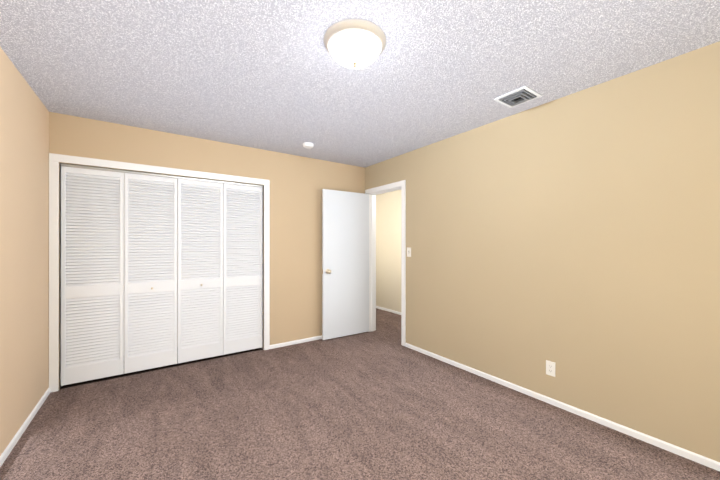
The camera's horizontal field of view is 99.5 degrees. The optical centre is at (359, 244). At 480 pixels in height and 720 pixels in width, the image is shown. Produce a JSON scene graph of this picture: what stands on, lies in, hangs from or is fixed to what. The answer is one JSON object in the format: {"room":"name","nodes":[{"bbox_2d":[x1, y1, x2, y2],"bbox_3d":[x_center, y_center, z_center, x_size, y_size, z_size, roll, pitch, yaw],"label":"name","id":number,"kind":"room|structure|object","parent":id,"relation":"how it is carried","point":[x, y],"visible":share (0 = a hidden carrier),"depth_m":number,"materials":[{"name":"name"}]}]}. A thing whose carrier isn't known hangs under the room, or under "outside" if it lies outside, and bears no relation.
{"room":"empty bedroom","nodes":[
{"label":"empty bedroom","id":0,"kind":"room"},
{"bbox_2d":[0,47,48,455],"bbox_3d":[-1.668,0.064,1.047,0.120,2.440,5.528,0,0,-35],"label":"wall","id":1,"kind":"structure","parent":0,"point":[24,249],"depth_m":2.09,"materials":[{"name":"paint"}]},
{"bbox_2d":[0,388,49,466],"bbox_3d":[-1.403,1.261,0.780,0.012,0.046,4.548,0,0,-35],"label":"baseboard","id":2,"kind":"structure","parent":1,"relation":"attached to","point":[4,455],"depth_m":2.06,"materials":[{"name":"white wood"}]},
{"bbox_2d":[177,179,177,346],"bbox_3d":[-2.024,0.067,3.713,2.331,2.440,0.740,0,0,-35],"label":"wall","id":3,"kind":"structure","parent":0,"point":[177,262],"depth_m":3.83,"materials":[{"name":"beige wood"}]},
{"bbox_2d":[49,112,364,382],"bbox_3d":[-1.348,0.067,3.659,3.381,2.440,0.120,0,0,-35],"label":"wall","id":4,"kind":"structure","parent":0,"point":[298,184],"depth_m":3.80,"materials":[{"name":"paint"}]},
{"bbox_2d":[61,166,123,385],"bbox_3d":[-2.487,0.281,2.845,0.444,1.957,0.028,0,0,-35],"label":"closet door","id":5,"kind":"structure","parent":4,"relation":"in","point":[92,274],"depth_m":2.83,"materials":[{"name":"white wood"}]},
{"bbox_2d":[124,173,176,373],"bbox_3d":[-2.111,0.282,3.090,0.444,1.957,0.054,0,0,-35],"label":"closet door","id":6,"kind":"structure","parent":4,"relation":"in","point":[150,272],"depth_m":3.09,"materials":[{"name":"white wood"}]},
{"bbox_2d":[49,153,269,392],"bbox_3d":[-1.938,0.248,3.239,1.929,2.077,0.137,0,0,-35],"label":"trim","id":7,"kind":"structure","parent":4,"relation":"attached to","point":[54,276],"depth_m":2.72,"materials":[{"name":"white wood"}]},
{"bbox_2d":[60,163,262,186],"bbox_3d":[-1.934,-0.710,3.229,1.792,0.019,0.028,0,0,-35],"label":"track rail","id":8,"kind":"object","parent":4,"relation":"attached to","point":[124,171],"visible":0.93,"depth_m":3.10,"materials":[{"name":"silver metal"}]},
{"bbox_2d":[178,179,222,362],"bbox_3d":[-1.743,0.282,3.345,0.444,1.957,0.054,0,0,-35],"label":"closet door","id":9,"kind":"structure","parent":4,"relation":"in","point":[200,269],"depth_m":3.34,"materials":[{"name":"white wood"}]},
{"bbox_2d":[223,183,262,354],"bbox_3d":[-1.382,0.282,3.610,0.444,1.957,0.028,0,0,-35],"label":"closet door","id":10,"kind":"structure","parent":4,"relation":"in","point":[242,268],"depth_m":3.60,"materials":[{"name":"white wood"}]},
{"bbox_2d":[270,335,321,348],"bbox_3d":[-0.516,1.264,4.153,1.450,0.046,0.012,0,0,-35],"label":"baseboard","id":11,"kind":"structure","parent":4,"relation":"attached to","point":[273,346],"depth_m":3.93,"materials":[{"name":"white wood"}]},
{"bbox_2d":[0,308,719,479],"bbox_3d":[-0.304,1.316,3.136,4.743,0.060,7.410,0,0,-35],"label":"floor carpet","id":12,"kind":"object","parent":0,"point":[381,402],"visible":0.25,"depth_m":2.13,"materials":[{"name":"brown carpet"}]},
{"bbox_2d":[60,347,261,388],"bbox_3d":[-2.131,1.286,3.510,1.820,0.002,0.710,0,0,-35],"label":"floor","id":13,"kind":"structure","parent":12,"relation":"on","point":[137,372],"depth_m":3.15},
{"bbox_2d":[0,0,719,167],"bbox_3d":[-0.304,-1.184,3.138,4.743,0.060,7.410,0,0,-35],"label":"ceiling","id":14,"kind":"structure","parent":0,"point":[272,75],"depth_m":1.91,"materials":[{"name":"white paint"}]},
{"bbox_2d":[303,142,313,148],"bbox_3d":[-0.594,-1.134,3.500,0.124,0.038,0.124,0,0,-35],"label":"smoke detector","id":15,"kind":"object","parent":14,"relation":"attached to","point":[308,145],"visible":1,"depth_m":3.46,"materials":[{"name":"white plastic"}]},
{"bbox_2d":[323,19,385,68],"bbox_3d":[-0.029,-1.082,1.734,0.356,0.146,0.356,0,0,-35],"label":"ceiling light","id":16,"kind":"object","parent":14,"relation":"attached to","point":[355,43],"visible":1,"depth_m":1.64,"materials":[{"name":"white glass"}]},
{"bbox_2d":[494,86,541,107],"bbox_3d":[1.236,-1.142,2.388,0.250,0.025,0.250,0,0,-35],"label":"ceiling vent","id":17,"kind":"object","parent":14,"relation":"in","point":[519,96],"visible":1,"depth_m":2.36,"materials":[{"name":"white metal"}]},
{"bbox_2d":[376,190,400,311],"bbox_3d":[1.035,0.068,5.263,0.120,2.440,5.440,0,0,-35],"label":"wall","id":18,"kind":"structure","parent":0,"point":[388,250],"depth_m":5.84,"materials":[{"name":"paint"}]},
{"bbox_2d":[376,306,400,314],"bbox_3d":[0.981,1.265,5.224,0.012,0.046,5.200,0,0,-35],"label":"baseboard","id":19,"kind":"structure","parent":18,"relation":"attached to","point":[389,310],"depth_m":5.83,"materials":[{"name":"white wood"}]},
{"bbox_2d":[365,41,719,461],"bbox_3d":[1.420,0.066,2.737,0.120,2.440,4.788,0,0,-35],"label":"wall","id":20,"kind":"structure","parent":0,"point":[575,237],"depth_m":2.24,"materials":[{"name":"paint"}]},
{"bbox_2d":[365,180,405,345],"bbox_3d":[0.385,0.237,4.231,0.154,2.100,0.855,0,0,-35],"label":"door frame","id":21,"kind":"structure","parent":20,"relation":"attached to","point":[387,188],"depth_m":4.34,"materials":[{"name":"white wood"}]},
{"bbox_2d":[322,189,368,339],"bbox_3d":[-0.182,0.268,4.268,0.760,2.010,0.163,0,0,-34],"label":"door","id":22,"kind":"structure","parent":21,"relation":"attached to","point":[345,263],"depth_m":4.22,"materials":[{"name":"white wood"}]},
{"bbox_2d":[407,248,410,256],"bbox_3d":[0.605,0.097,3.791,0.018,0.115,0.070,0,0,-35],"label":"light switch","id":23,"kind":"object","parent":20,"relation":"attached to","point":[408,252],"visible":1,"depth_m":3.78,"materials":[{"name":"white plastic"}]},
{"bbox_2d":[546,360,554,376],"bbox_3d":[1.537,1.001,2.455,0.008,0.115,0.070,0,0,-35],"label":"electrical outlet","id":24,"kind":"object","parent":20,"relation":"attached to","point":[550,368],"visible":1,"depth_m":2.45,"materials":[{"name":"white plastic"}]},
{"bbox_2d":[405,343,719,470],"bbox_3d":[1.618,1.263,2.334,0.012,0.046,3.663,0,0,-35],"label":"baseboard","id":25,"kind":"structure","parent":20,"relation":"attached to","point":[694,457],"depth_m":2.22,"materials":[{"name":"white wood"}]}
]}

